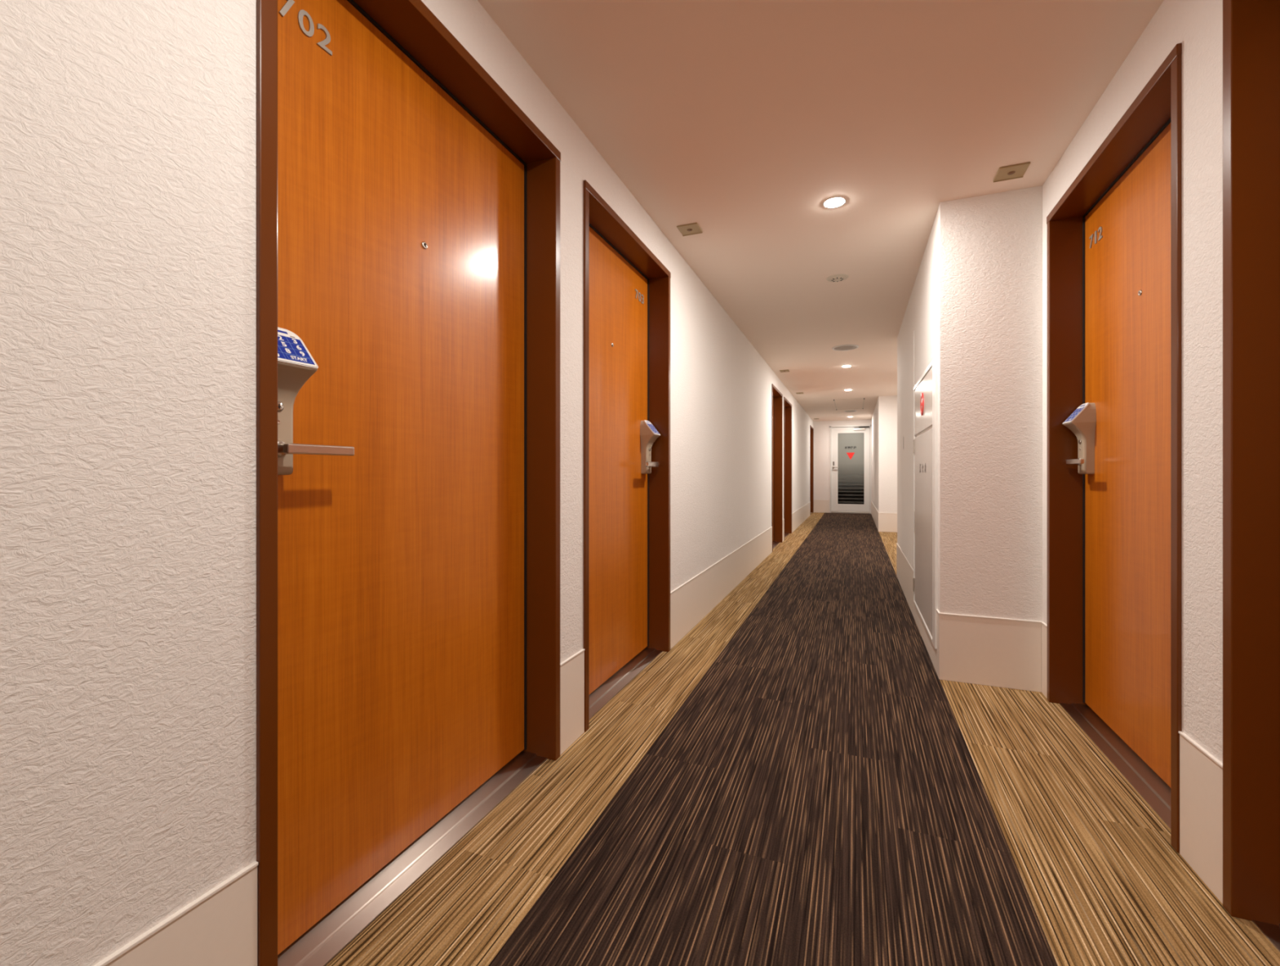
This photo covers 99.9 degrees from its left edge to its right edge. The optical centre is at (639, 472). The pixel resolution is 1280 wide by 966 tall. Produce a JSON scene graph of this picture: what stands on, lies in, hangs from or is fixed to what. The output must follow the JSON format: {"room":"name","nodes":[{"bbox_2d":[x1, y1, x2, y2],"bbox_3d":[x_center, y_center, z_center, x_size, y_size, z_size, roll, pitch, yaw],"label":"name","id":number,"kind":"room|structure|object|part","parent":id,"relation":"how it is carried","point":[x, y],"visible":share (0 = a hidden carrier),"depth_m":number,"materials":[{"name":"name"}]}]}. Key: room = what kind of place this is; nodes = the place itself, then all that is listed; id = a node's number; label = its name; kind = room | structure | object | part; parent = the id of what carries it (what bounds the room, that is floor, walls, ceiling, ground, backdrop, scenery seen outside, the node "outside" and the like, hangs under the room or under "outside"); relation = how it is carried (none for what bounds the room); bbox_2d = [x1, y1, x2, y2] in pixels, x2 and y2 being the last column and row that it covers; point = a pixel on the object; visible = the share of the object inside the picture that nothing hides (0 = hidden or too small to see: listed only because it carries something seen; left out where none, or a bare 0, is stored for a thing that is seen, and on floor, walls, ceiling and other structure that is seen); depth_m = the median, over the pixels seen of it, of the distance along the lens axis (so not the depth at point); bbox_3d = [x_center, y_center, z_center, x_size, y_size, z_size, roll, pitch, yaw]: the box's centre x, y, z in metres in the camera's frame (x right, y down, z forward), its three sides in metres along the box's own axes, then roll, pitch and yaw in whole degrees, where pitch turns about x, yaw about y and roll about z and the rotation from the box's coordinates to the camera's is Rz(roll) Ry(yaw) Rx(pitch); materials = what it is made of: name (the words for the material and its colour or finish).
{"room":"hotel corridor","nodes":[
{"label":"hotel corridor","id":0,"kind":"room"},
{"bbox_2d":[0,0,813,965],"bbox_3d":[0.682,-0.156,4.626,0.220,2.307,19.500,0,0,22],"label":"wall","id":1,"kind":"structure","parent":0,"point":[128,127],"depth_m":0.79,"materials":[{"name":"paint"}]},
{"bbox_2d":[93,861,257,965],"bbox_3d":[-1.746,0.837,-1.767,0.010,0.322,5.823,0,0,22],"label":"baseboard","id":2,"kind":"structure","parent":1,"relation":"attached to","point":[219,927],"depth_m":0.86,"materials":[{"name":"plastic"}]},
{"bbox_2d":[256,0,560,965],"bbox_3d":[-0.548,-0.065,1.445,0.170,2.125,1.032,0,0,22],"label":"door","id":3,"kind":"structure","parent":1,"relation":"in","point":[408,208],"depth_m":1.34,"materials":[{"name":"brown paint"}]},
{"bbox_3d":[-0.667,-0.047,1.101,0.048,0.033,0.152,0,0,22],"label":"lever handle","id":4,"kind":"part","parent":3,"relation":"part of","materials":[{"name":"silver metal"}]},
{"bbox_2d":[560,648,584,755],"bbox_3d":[-0.251,0.837,1.982,0.010,0.322,0.187,0,0,22],"label":"baseboard","id":5,"kind":"structure","parent":1,"relation":"attached to","point":[571,669],"depth_m":1.98,"materials":[{"name":"paint"}]},
{"bbox_2d":[582,179,671,732],"bbox_3d":[-0.097,-0.065,2.577,0.170,2.125,1.032,0,0,22],"label":"door","id":6,"kind":"structure","parent":1,"relation":"in","point":[627,287],"depth_m":2.71,"materials":[{"name":"brown paint"}]},
{"bbox_3d":[0.051,-0.047,2.898,0.051,0.033,0.156,0,0,22],"label":"lever handle","id":7,"kind":"part","parent":6,"relation":"part of","materials":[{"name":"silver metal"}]},
{"bbox_2d":[670,526,772,648],"bbox_3d":[0.916,0.837,4.909,0.010,0.322,4.050,0,0,22],"label":"baseboard","id":8,"kind":"structure","parent":1,"relation":"attached to","point":[691,602],"depth_m":3.91,"materials":[{"name":"plastic"}]},
{"bbox_2d":[771,383,782,551],"bbox_3d":[1.786,-0.065,7.298,0.170,2.125,1.032,0,0,22],"label":"door","id":9,"kind":"structure","parent":1,"relation":"in","point":[776,396],"depth_m":7.73,"materials":[{"name":"brown paint"}]},
{"bbox_2d":[782,518,784,541],"bbox_3d":[2.088,0.837,7.847,0.010,0.322,0.213,0,0,22],"label":"baseboard","id":10,"kind":"structure","parent":1,"relation":"attached to","point":[784,518],"depth_m":7.89,"materials":[{"name":"plastic"}]},
{"bbox_2d":[783,396,791,537],"bbox_3d":[2.247,-0.065,8.454,0.170,2.125,1.032,0,0,22],"label":"door","id":11,"kind":"structure","parent":1,"relation":"in","point":[787,405],"depth_m":8.89,"materials":[{"name":"brown paint"}]},
{"bbox_2d":[791,501,810,532],"bbox_3d":[3.258,0.837,10.780,0.010,0.322,4.038,0,0,22],"label":"baseboard","id":12,"kind":"structure","parent":1,"relation":"attached to","point":[799,516],"depth_m":10.34,"materials":[{"name":"paint"}]},
{"bbox_2d":[809,425,813,513],"bbox_3d":[4.125,-0.065,13.164,0.170,2.125,1.032,0,0,22],"label":"door","id":13,"kind":"structure","parent":1,"relation":"in","point":[811,429],"depth_m":13.59,"materials":[{"name":"brown paint"}]},
{"bbox_2d":[324,512,1279,965],"bbox_3d":[1.601,1.073,4.249,2.206,0.150,19.880,0,0,22],"label":"floor","id":14,"kind":"structure","parent":0,"point":[1104,881],"depth_m":1.46,"materials":[{"name":"beige carpet"}]},
{"bbox_2d":[488,512,1057,965],"bbox_3d":[1.543,0.998,4.282,1.070,0.004,19.498,0,0,22],"label":"carpet runner","id":15,"kind":"object","parent":14,"relation":"on","point":[818,797],"visible":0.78,"depth_m":1.51,"materials":[{"name":"brown carpet"}]},
{"bbox_2d":[477,0,1164,421],"bbox_3d":[1.601,-1.385,4.249,2.206,0.150,19.880,0,0,22],"label":"ceiling","id":16,"kind":"structure","parent":0,"point":[738,120],"depth_m":1.98,"materials":[{"name":"white paint"}]},
{"bbox_2d":[676,222,702,235],"bbox_3d":[0.266,-1.304,2.882,0.112,0.010,0.112,0,0,22],"label":"ceiling plate","id":17,"kind":"object","parent":16,"relation":"attached to","point":[687,229],"visible":1,"depth_m":2.87,"materials":[{"name":"brown"}]},
{"bbox_2d":[779,369,789,372],"bbox_3d":[1.848,-1.304,6.875,0.112,0.010,0.112,0,0,22],"label":"ceiling plate","id":18,"kind":"object","parent":16,"relation":"attached to","point":[780,371],"visible":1,"depth_m":6.87,"materials":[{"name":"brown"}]},
{"bbox_2d":[822,196,846,208],"bbox_3d":[0.941,-1.307,2.603,0.108,0.005,0.108,0,0,22],"label":"recessed light","id":19,"kind":"object","parent":16,"relation":"in","point":[836,202],"visible":1,"depth_m":2.60,"materials":[{"name":"white paint"}]},
{"bbox_2d":[826,273,848,281],"bbox_3d":[1.324,-1.302,3.606,0.140,0.016,0.140,0,0,22],"label":"smoke detector","id":20,"kind":"object","parent":16,"relation":"attached to","point":[841,277],"visible":1,"depth_m":3.58,"materials":[{"name":"beige plastic"}]},
{"bbox_2d":[831,344,858,351],"bbox_3d":[2.141,-1.305,5.606,0.264,0.009,0.264,0,0,22],"label":"ceiling speaker","id":21,"kind":"object","parent":16,"relation":"attached to","point":[843,347],"visible":1,"depth_m":5.59,"materials":[{"name":"white paint"}]},
{"bbox_2d":[834,345,857,350],"bbox_3d":[2.141,-1.307,5.606,0.226,0.004,0.226,0,0,22],"label":"grille","id":22,"kind":"object","parent":21,"relation":"attached to","point":[838,347],"depth_m":5.59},
{"bbox_2d":[833,398,864,409],"bbox_3d":[3.991,-1.304,10.251,0.516,0.012,1.630,0,0,22],"label":"ceiling hatch","id":23,"kind":"object","parent":16,"relation":"attached to","point":[853,398],"visible":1,"depth_m":10.09,"materials":[{"name":"beige plastic"}]},
{"bbox_2d":[993,161,1031,182],"bbox_3d":[1.612,-1.304,2.334,0.112,0.010,0.112,0,0,22],"label":"ceiling plate","id":24,"kind":"object","parent":16,"relation":"attached to","point":[1017,171],"visible":1,"depth_m":2.33,"materials":[{"name":"brown"}]},
{"bbox_2d":[813,419,871,499],"bbox_3d":[5.250,-0.156,13.398,1.766,2.307,0.180,0,0,22],"label":"wall","id":25,"kind":"structure","parent":0,"point":[821,428],"depth_m":13.55,"materials":[{"name":"paint"}]},
{"bbox_2d":[813,499,829,512],"bbox_3d":[4.578,0.837,13.566,0.382,0.322,0.010,0,0,22],"label":"baseboard","id":26,"kind":"structure","parent":25,"relation":"attached to","point":[820,505],"depth_m":13.56,"materials":[{"name":"paint"}]},
{"bbox_2d":[829,424,871,513],"bbox_3d":[5.227,-0.090,13.370,0.965,2.175,0.170,0,0,22],"label":"door","id":27,"kind":"structure","parent":25,"relation":"in","point":[850,446],"depth_m":13.36,"materials":[{"name":"white paint"}]},
{"bbox_3d":[5.240,-0.110,13.360,0.615,1.773,0.008,0,0,22],"label":"glass pane","id":28,"kind":"part","parent":27,"relation":"part of","materials":[{"name":"grey glass"}]},
{"bbox_2d":[871,395,897,512],"bbox_3d":[5.053,-0.156,11.076,0.412,2.307,4.280,0,0,22],"label":"wall","id":29,"kind":"structure","parent":0,"point":[884,418],"depth_m":9.13,"materials":[{"name":"paint"}]},
{"bbox_2d":[871,500,878,530],"bbox_3d":[4.859,0.837,11.152,0.010,0.322,4.284,0,0,22],"label":"baseboard","id":30,"kind":"structure","parent":29,"relation":"attached to","point":[874,513],"depth_m":10.84,"materials":[{"name":"paint"}]},
{"bbox_2d":[878,512,897,532],"bbox_3d":[4.255,0.837,9.088,0.412,0.322,0.010,0,0,22],"label":"baseboard","id":31,"kind":"structure","parent":29,"relation":"attached to","point":[887,522],"depth_m":9.11,"materials":[{"name":"paint"}]},
{"bbox_2d":[897,185,1042,621],"bbox_3d":[2.161,-0.156,3.824,0.412,2.307,2.796,0,0,22],"label":"wall","id":32,"kind":"structure","parent":0,"point":[975,304],"depth_m":2.53,"materials":[{"name":"paint"}]},
{"bbox_2d":[900,330,914,568],"bbox_3d":[2.108,-0.157,4.257,0.007,1.650,1.170,0,0,22],"label":"panel","id":33,"kind":"object","parent":32,"relation":"attached to","point":[907,363],"visible":0.9,"depth_m":4.15,"materials":[{"name":"paper"}]},
{"bbox_2d":[896,542,939,677],"bbox_3d":[1.966,0.837,3.899,0.010,0.322,2.800,0,0,22],"label":"baseboard","id":34,"kind":"structure","parent":32,"relation":"attached to","point":[904,571],"depth_m":3.86,"materials":[{"name":"paint"}]},
{"bbox_2d":[912,355,937,648],"bbox_3d":[1.688,0.147,3.149,0.068,1.456,1.050,0,0,22],"label":"door","id":35,"kind":"structure","parent":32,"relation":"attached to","point":[925,442],"depth_m":3.00,"materials":[{"name":"white paint"}]},
{"bbox_3d":[1.843,0.328,3.608,0.003,0.170,0.022,0,0,22],"label":"recessed handle","id":36,"kind":"part","parent":35,"relation":"part of","materials":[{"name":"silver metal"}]},
{"bbox_3d":[1.687,0.309,3.190,0.019,1.088,0.922,0,0,22],"label":"cabinet door","id":37,"kind":"part","parent":35,"relation":"part of","materials":[{"name":"paint"}]},
{"bbox_3d":[1.687,-0.404,3.190,0.019,0.302,0.922,0,0,22],"label":"alarm panel","id":38,"kind":"part","parent":35,"relation":"part of","materials":[{"name":"paint"}]},
{"bbox_2d":[938,612,1041,692],"bbox_3d":[1.637,0.837,2.524,0.412,0.322,0.010,0,0,22],"label":"baseboard","id":39,"kind":"structure","parent":32,"relation":"attached to","point":[996,651],"depth_m":2.52,"materials":[{"name":"plastic"}]},
{"bbox_2d":[1042,0,1222,763],"bbox_3d":[2.527,-0.156,3.890,0.220,2.307,19.500,0,0,22],"label":"wall","id":40,"kind":"structure","parent":0,"point":[1197,24],"depth_m":1.35,"materials":[{"name":"paint"}]},
{"bbox_2d":[1040,621,1047,697],"bbox_3d":[1.814,0.837,2.406,0.010,0.322,0.084,0,0,22],"label":"baseboard","id":41,"kind":"structure","parent":40,"relation":"attached to","point":[1044,626],"depth_m":2.41,"materials":[{"name":"plastic"}]},
{"bbox_2d":[1046,42,1182,853],"bbox_3d":[1.679,-0.065,1.859,0.170,2.125,1.032,0,0,22],"label":"door","id":42,"kind":"structure","parent":40,"relation":"in","point":[1114,236],"depth_m":1.95,"materials":[{"name":"brown paint"}]},
{"bbox_3d":[1.794,-0.047,2.195,0.048,0.033,0.152,0,0,22],"label":"lever handle","id":43,"kind":"part","parent":42,"relation":"part of","materials":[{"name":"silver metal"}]},
{"bbox_2d":[1178,730,1222,903],"bbox_3d":[1.382,0.837,1.323,0.010,0.322,0.184,0,0,22],"label":"baseboard","id":44,"kind":"structure","parent":40,"relation":"attached to","point":[1201,773],"depth_m":1.32,"materials":[{"name":"plastic"}]},
{"bbox_2d":[1222,0,1279,951],"bbox_3d":[1.229,-0.065,0.730,0.170,2.125,1.032,0,0,22],"label":"door","id":45,"kind":"structure","parent":40,"relation":"in","point":[1251,28],"depth_m":1.20,"materials":[{"name":"brown paint"}]}
]}

